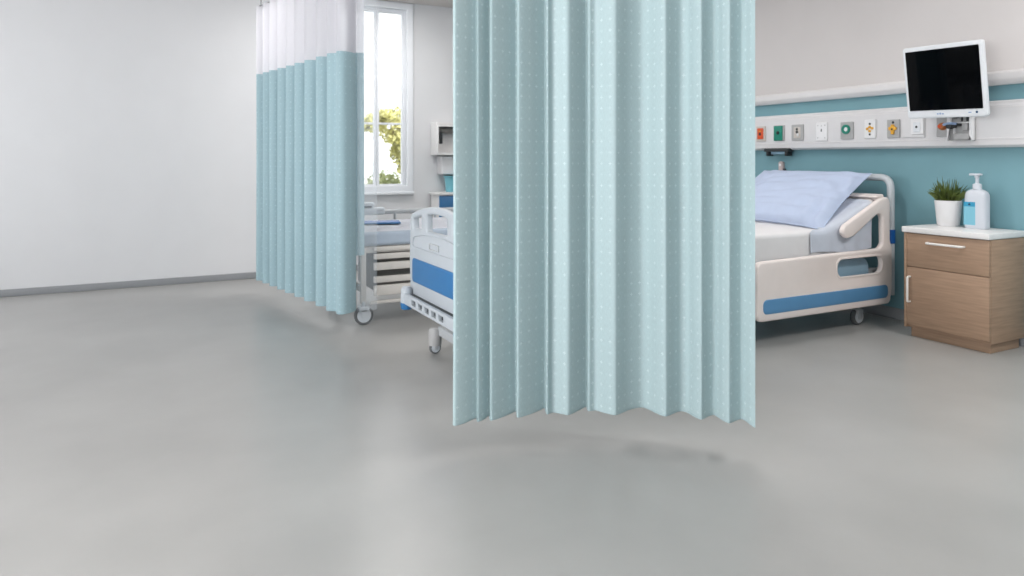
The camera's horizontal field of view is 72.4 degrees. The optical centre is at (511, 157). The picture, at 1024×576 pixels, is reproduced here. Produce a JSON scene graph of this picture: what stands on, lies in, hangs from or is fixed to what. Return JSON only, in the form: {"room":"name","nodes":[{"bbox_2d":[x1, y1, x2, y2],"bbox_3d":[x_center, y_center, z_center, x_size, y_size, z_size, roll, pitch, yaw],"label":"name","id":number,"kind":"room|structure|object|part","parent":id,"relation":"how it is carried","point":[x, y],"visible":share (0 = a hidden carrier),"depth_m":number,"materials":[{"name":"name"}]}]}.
{"room":"hospital room","nodes":[
{"label":"hospital room","id":0,"kind":"room"},
{"bbox_2d":[0,0,452,289],"bbox_3d":[-2.760,-0.275,7.691,8.950,3.150,0.200,0,0,-27],"label":"wall","id":1,"kind":"structure","parent":0,"point":[128,127],"depth_m":7.07,"materials":[{"name":"paint"}]},
{"bbox_2d":[0,265,357,296],"bbox_3d":[-2.711,1.266,7.596,8.550,0.068,0.014,0,0,-27],"label":"baseboard","id":2,"kind":"structure","parent":1,"relation":"attached to","point":[250,275],"depth_m":6.99,"materials":[{"name":"plastic"}]},
{"bbox_2d":[364,0,413,194],"bbox_3d":[-1.839,-0.704,8.093,1.435,2.272,0.170,0,0,-27],"label":"window","id":3,"kind":"structure","parent":1,"relation":"in","point":[405,10],"depth_m":8.34,"materials":[{"name":"paint"}]},
{"bbox_3d":[-1.823,0.416,8.062,1.435,0.032,0.100,0,0,-27],"label":"sill","id":4,"kind":"part","parent":3,"relation":"part of","materials":[{"name":"paint"}]},
{"bbox_2d":[431,122,452,154],"bbox_3d":[-0.668,-0.230,8.534,0.600,0.390,0.220,0,0,-27],"label":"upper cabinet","id":5,"kind":"object","parent":1,"relation":"attached to","point":[446,148],"depth_m":8.41,"materials":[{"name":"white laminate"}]},
{"bbox_3d":[-0.765,-0.263,8.492,0.290,0.185,0.155,0,0,-27],"label":"wall bracket","id":6,"kind":"part","parent":5,"relation":"part of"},
{"bbox_2d":[437,156,452,174],"bbox_3d":[-0.736,0.091,8.533,0.320,0.233,0.160,0,0,-27],"label":"dispenser","id":7,"kind":"object","parent":1,"relation":"attached to","point":[444,163],"visible":0.53,"depth_m":8.43,"materials":[{"name":"plastic"}]},
{"bbox_2d":[383,0,452,7],"bbox_3d":[-0.329,-1.950,2.981,8.950,0.200,10.800,0,0,-27],"label":"ceiling","id":8,"kind":"structure","parent":0,"point":[442,3],"depth_m":8.33,"materials":[{"name":"paint"}]},
{"bbox_3d":[-1.713,-1.637,5.824,0.472,0.426,2.280,0,0,-27],"label":"track","id":9,"kind":"object","parent":8,"relation":"hanging from","visible":0},
{"bbox_2d":[256,0,363,314],"bbox_3d":[-1.768,-0.137,5.886,0.263,2.566,2.023,0,0,-41],"label":"privacy curtain","id":10,"kind":"object","parent":9,"relation":"hanging from","point":[310,53],"visible":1,"depth_m":5.60,"materials":[{"name":"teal fabric"}]},
{"bbox_3d":[0.397,-1.645,2.992,1.327,0.411,0.718,0,0,-27],"label":"track","id":11,"kind":"object","parent":8,"relation":"hanging from","visible":0},
{"bbox_2d":[453,0,754,427],"bbox_3d":[0.394,-0.142,3.119,1.296,2.586,0.244,0,0,1],"label":"privacy curtain","id":12,"kind":"object","parent":11,"relation":"hanging from","point":[604,150],"visible":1,"depth_m":3.14,"materials":[{"name":"fabric"}]},
{"bbox_2d":[0,271,1023,575],"bbox_3d":[-0.329,1.400,2.981,8.950,0.200,10.800,0,0,-27],"label":"floor","id":13,"kind":"structure","parent":0,"point":[242,427],"depth_m":2.98,"materials":[{"name":"plastic"}]},
{"bbox_2d":[354,202,452,324],"bbox_3d":[-0.540,0.853,6.307,2.025,0.895,1.005,0,0,-27],"label":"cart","id":14,"kind":"object","parent":13,"relation":"on","point":[385,270],"visible":0.27,"depth_m":5.59,"materials":[{"name":"grey plastic"}]},
{"bbox_2d":[364,220,400,223],"bbox_3d":[-1.114,0.546,5.952,0.320,0.014,0.200,0,0,-13],"label":"folder","id":15,"kind":"object","parent":14,"relation":"on","point":[382,221],"visible":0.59,"depth_m":5.88,"materials":[{"name":"blue plastic"}]},
{"bbox_3d":[-0.536,0.920,6.295,1.922,0.440,0.920,0,0,-27],"label":"frame","id":16,"kind":"part","parent":14,"relation":"part of","materials":[{"name":"white metal"}]},
{"bbox_3d":[-0.548,0.637,6.295,1.940,0.115,0.910,0,0,-27],"label":"mattress","id":17,"kind":"part","parent":14,"relation":"part of","materials":[{"name":"white fabric"}]},
{"bbox_2d":[364,217,446,231],"bbox_3d":[-0.726,0.569,6.203,1.520,0.028,0.870,0,0,-27],"label":"blanket","id":18,"kind":"object","parent":14,"relation":"on","point":[439,223],"depth_m":5.80,"materials":[{"name":"white fabric"}]},
{"bbox_3d":[-0.726,0.600,6.737,1.310,0.241,0.042,0,0,-27],"label":"rail","id":19,"kind":"part","parent":14,"relation":"part of","materials":[{"name":"grey metal"}]},
{"bbox_2d":[400,207,452,353],"bbox_3d":[0.365,0.797,4.560,1.979,1.005,1.057,0,0,-27],"label":"hospital bed","id":20,"kind":"object","parent":13,"relation":"on","point":[430,292],"visible":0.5,"depth_m":4.22,"materials":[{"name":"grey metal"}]},
{"bbox_3d":[-0.429,0.598,4.151,0.045,0.605,0.970,0,0,-27],"label":"footboard","id":21,"kind":"part","parent":20,"relation":"part of","materials":[{"name":"grey plastic"}]},
{"bbox_3d":[-0.511,1.185,4.654,0.088,0.120,0.087,0,0,-27],"label":"leg post","id":22,"kind":"part","parent":20,"relation":"part of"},
{"bbox_3d":[0.395,1.145,4.576,1.520,0.060,0.930,0,0,-27],"label":"frame","id":23,"kind":"part","parent":20,"relation":"part of","materials":[{"name":"grey metal"}]},
{"bbox_2d":[429,191,452,216],"bbox_3d":[-0.682,0.854,8.445,0.565,0.892,0.325,0,0,-27],"label":"bedside cabinet","id":24,"kind":"object","parent":13,"relation":"on","point":[442,199],"visible":0.04,"depth_m":8.26,"materials":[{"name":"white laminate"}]},
{"bbox_3d":[-0.625,0.527,8.329,0.514,0.165,0.025,0,0,-27],"label":"drawer","id":25,"kind":"part","parent":24,"relation":"part of","materials":[{"name":"blue plastic"}]},
{"bbox_2d":[444,176,452,191],"bbox_3d":[-0.708,0.312,8.435,0.234,0.192,0.234,0,0,-27],"label":"tub","id":26,"kind":"object","parent":24,"relation":"on","point":[448,179],"visible":0.47,"depth_m":8.35,"materials":[{"name":"teal plastic"}]},
{"bbox_2d":[755,174,894,324],"bbox_3d":[2.007,0.714,5.567,1.792,1.173,1.107,0,0,-27],"label":"hospital bed","id":27,"kind":"object","parent":13,"relation":"on","point":[800,271],"visible":0.5,"depth_m":5.18,"materials":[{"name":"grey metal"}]},
{"bbox_2d":[755,170,871,228],"bbox_3d":[2.327,0.324,5.897,0.713,0.431,1.181,0,0,-27],"label":"pillow","id":28,"kind":"object","parent":27,"relation":"on","point":[809,199],"visible":0.87,"depth_m":5.64,"materials":[{"name":"white fabric"}]},
{"bbox_3d":[1.948,0.542,5.540,1.524,0.446,0.950,0,0,-27],"label":"mattress","id":29,"kind":"part","parent":27,"relation":"part of","materials":[{"name":"white fabric"}]},
{"bbox_3d":[2.625,0.330,5.890,0.099,0.096,1.020,0,0,-27],"label":"backrest","id":30,"kind":"part","parent":27,"relation":"part of","materials":[{"name":"plastic"}]},
{"bbox_3d":[1.950,0.885,5.542,1.590,0.050,0.940,0,0,-27],"label":"deck frame","id":31,"kind":"part","parent":27,"relation":"part of","materials":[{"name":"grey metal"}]},
{"bbox_2d":[902,224,1023,353],"bbox_3d":[3.175,0.899,4.950,0.468,0.802,0.605,0,0,-27],"label":"base cabinet","id":32,"kind":"object","parent":13,"relation":"on","point":[964,287],"visible":0.99,"depth_m":4.77,"materials":[{"name":"brown wood"}]},
{"bbox_3d":[2.872,0.950,5.072,0.039,0.194,0.015,0,0,-27],"label":"handle","id":33,"kind":"part","parent":32,"relation":"part of","materials":[{"name":"silver metal"}]},
{"bbox_3d":[2.990,0.603,4.843,0.040,0.016,0.262,0,0,-27],"label":"handle","id":34,"kind":"part","parent":32,"relation":"part of","materials":[{"name":"silver metal"}]},
{"bbox_2d":[927,178,969,226],"bbox_3d":[3.207,0.315,5.140,0.266,0.366,0.300,0,0,-27],"label":"potted plant","id":35,"kind":"object","parent":32,"relation":"on","point":[948,203],"visible":0.99,"depth_m":5.10,"materials":[{"name":"green plant"}]},
{"bbox_3d":[3.210,0.405,5.151,0.178,0.187,0.178,0,0,-27],"label":"pot","id":36,"kind":"part","parent":35,"relation":"part of","materials":[{"name":"white ceramic"}]},
{"bbox_3d":[3.017,0.664,4.856,0.020,0.239,0.564,0,0,-27],"label":"drawer","id":37,"kind":"part","parent":32,"relation":"part of","materials":[{"name":"brown wood"}]},
{"bbox_3d":[3.017,0.999,4.856,0.020,0.419,0.564,0,0,-27],"label":"door","id":38,"kind":"part","parent":32,"relation":"part of","materials":[{"name":"brown wood"}]},
{"bbox_2d":[964,173,989,229],"bbox_3d":[3.283,0.304,4.941,0.095,0.388,0.148,0,0,-27],"label":"pump bottle","id":39,"kind":"object","parent":32,"relation":"on","point":[977,200],"visible":1,"depth_m":4.91,"materials":[{"name":"plastic"}]},
{"bbox_2d":[755,0,1023,308],"bbox_3d":[3.605,-0.275,4.899,0.200,3.150,10.600,0,0,-27],"label":"wall","id":40,"kind":"structure","parent":0,"point":[801,45],"depth_m":5.70,"materials":[{"name":"paint"}]},
{"bbox_2d":[778,161,785,170],"bbox_3d":[2.565,0.116,6.650,0.043,0.168,0.065,0,0,-27],"label":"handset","id":41,"kind":"object","parent":40,"relation":"attached to","point":[781,165],"visible":0.57,"depth_m":6.64,"materials":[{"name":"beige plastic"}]},
{"bbox_2d":[755,99,1023,149],"bbox_3d":[2.656,-0.239,6.322,0.180,0.329,4.420,0,0,-27],"label":"panel","id":42,"kind":"object","parent":40,"relation":"attached to","point":[1004,126],"depth_m":5.56,"materials":[{"name":"white plastic"}]},
{"bbox_2d":[756,126,765,141],"bbox_3d":[2.409,-0.233,6.784,0.027,0.146,0.113,0,0,-27],"label":"wall outlet","id":43,"kind":"object","parent":42,"relation":"attached to","point":[761,130],"visible":1,"depth_m":6.77,"materials":[{"name":"plastic"}]},
{"bbox_2d":[764,148,793,155],"bbox_3d":[2.520,-0.055,6.619,0.080,0.074,0.285,0,0,-27],"label":"clamp","id":44,"kind":"object","parent":42,"relation":"attached to","point":[769,151],"visible":1,"depth_m":6.58,"materials":[{"name":"plastic"}]},
{"bbox_2d":[774,125,784,140],"bbox_3d":[2.510,-0.233,6.584,0.031,0.146,0.117,0,0,-27],"label":"wall outlet","id":45,"kind":"object","parent":42,"relation":"attached to","point":[779,131],"visible":1,"depth_m":6.57,"materials":[{"name":"green plastic"}]},
{"bbox_3d":[2.517,-0.233,6.588,0.015,0.146,0.117,0,0,-27],"label":"plate","id":46,"kind":"part","parent":45,"relation":"part of","materials":[{"name":"green plastic"}]},
{"bbox_2d":[792,124,803,140],"bbox_3d":[2.607,-0.233,6.399,0.030,0.146,0.128,0,0,-27],"label":"wall outlet","id":47,"kind":"object","parent":42,"relation":"attached to","point":[797,130],"visible":1,"depth_m":6.38,"materials":[{"name":"plastic"}]},
{"bbox_2d":[816,122,827,140],"bbox_3d":[2.731,-0.232,6.171,0.018,0.160,0.114,0,0,-27],"label":"wall outlet","id":48,"kind":"object","parent":42,"relation":"attached to","point":[821,128],"visible":1,"depth_m":6.16,"materials":[{"name":"plastic"}]},
{"bbox_2d":[841,122,853,138],"bbox_3d":[2.844,-0.233,5.945,0.025,0.146,0.120,0,0,-27],"label":"wall outlet","id":49,"kind":"object","parent":42,"relation":"attached to","point":[847,128],"visible":1,"depth_m":5.93,"materials":[{"name":"plastic"}]},
{"bbox_2d":[865,119,875,137],"bbox_3d":[2.943,-0.240,5.754,0.023,0.156,0.099,0,0,-27],"label":"wall outlet","id":50,"kind":"object","parent":42,"relation":"attached to","point":[870,124],"visible":1,"depth_m":5.75,"materials":[{"name":"plastic"}]},
{"bbox_2d":[887,119,899,137],"bbox_3d":[3.032,-0.233,5.571,0.033,0.146,0.105,0,0,-27],"label":"wall outlet","id":51,"kind":"object","parent":42,"relation":"attached to","point":[893,126],"visible":1,"depth_m":5.56,"materials":[{"name":"plastic"}]},
{"bbox_2d":[888,124,896,133],"bbox_3d":[3.027,-0.228,5.568,0.017,0.079,0.064,0,0,-27],"label":"socket","id":52,"kind":"object","parent":51,"relation":"attached to","point":[892,128],"depth_m":5.56,"materials":[{"name":"yellow plastic"}]},
{"bbox_2d":[902,118,924,137],"bbox_3d":[3.105,-0.233,5.426,0.036,0.146,0.182,0,0,-27],"label":"wall outlet","id":53,"kind":"object","parent":42,"relation":"attached to","point":[910,127],"visible":0.94,"depth_m":5.41,"materials":[{"name":"plastic"}]},
{"bbox_3d":[3.121,-0.244,5.390,0.013,0.124,0.098,0,0,-27],"label":"switch frame","id":54,"kind":"part","parent":53,"relation":"part of","materials":[{"name":"white plastic"}]},
{"bbox_2d":[937,118,946,136],"bbox_3d":[3.201,-0.235,5.217,0.057,0.154,0.092,0,0,-27],"label":"wall outlet","id":55,"kind":"object","parent":42,"relation":"attached to","point":[941,130],"visible":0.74,"depth_m":5.22,"materials":[{"name":"white plastic"}]},
{"bbox_3d":[3.200,-0.235,5.212,0.037,0.057,0.058,0,0,-27],"label":"knob","id":56,"kind":"part","parent":55,"relation":"part of","materials":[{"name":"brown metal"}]},
{"bbox_3d":[3.195,-0.249,5.109,0.025,0.027,0.101,0,0,-27],"label":"clamp lever","id":57,"kind":"part","parent":42,"relation":"part of","materials":[{"name":"blue plastic"}]},
{"bbox_3d":[3.247,-0.227,5.086,0.096,0.210,0.189,0,0,-27],"label":"equipment bracket","id":58,"kind":"part","parent":42,"relation":"part of","materials":[{"name":"white plastic"}]},
{"bbox_2d":[755,68,1023,105],"bbox_3d":[3.435,-0.564,4.924,0.079,0.097,10.360,0,0,-27],"label":"trim","id":59,"kind":"structure","parent":40,"relation":"attached to","point":[1014,76],"depth_m":5.89,"materials":[{"name":"white plastic"}]},
{"bbox_2d":[861,305,1023,346],"bbox_3d":[3.467,1.255,4.933,0.014,0.090,10.386,0,0,-27],"label":"baseboard","id":60,"kind":"structure","parent":40,"relation":"attached to","point":[881,310],"depth_m":5.71,"materials":[{"name":"plastic"}]},
{"bbox_2d":[903,39,989,118],"bbox_3d":[3.197,-0.548,5.043,0.392,0.531,0.574,0,0,-27],"label":"monitor","id":61,"kind":"object","parent":40,"relation":"attached to","point":[948,80],"visible":1,"depth_m":4.94,"materials":[{"name":"grey plastic"}]},
{"label":"outside","id":62,"kind":"structure","parent":0,"visible":0},
{"bbox_2d":[364,177,400,183],"bbox_3d":[-11.208,1.725,32.617,70.000,0.150,51.750,0,0,-27],"label":"ground","id":63,"kind":"structure","parent":62,"point":[365,178],"depth_m":56.34,"materials":[{"name":"white"}]},
{"bbox_2d":[364,104,400,177],"bbox_3d":[-2.437,0.237,14.485,1.414,2.833,1.029,0,0,-27],"label":"tree","id":64,"kind":"object","parent":63,"relation":"on","point":[393,135],"visible":0.41,"depth_m":14.34,"materials":[{"name":"green plant"}]},
{"bbox_2d":[367,169,400,183],"bbox_3d":[-2.402,0.983,15.188,1.619,1.509,0.941,0,0,-27],"label":"shrub","id":65,"kind":"object","parent":63,"relation":"on","point":[390,178],"visible":0.12,"depth_m":14.90,"materials":[{"name":"green plant"}]}
]}

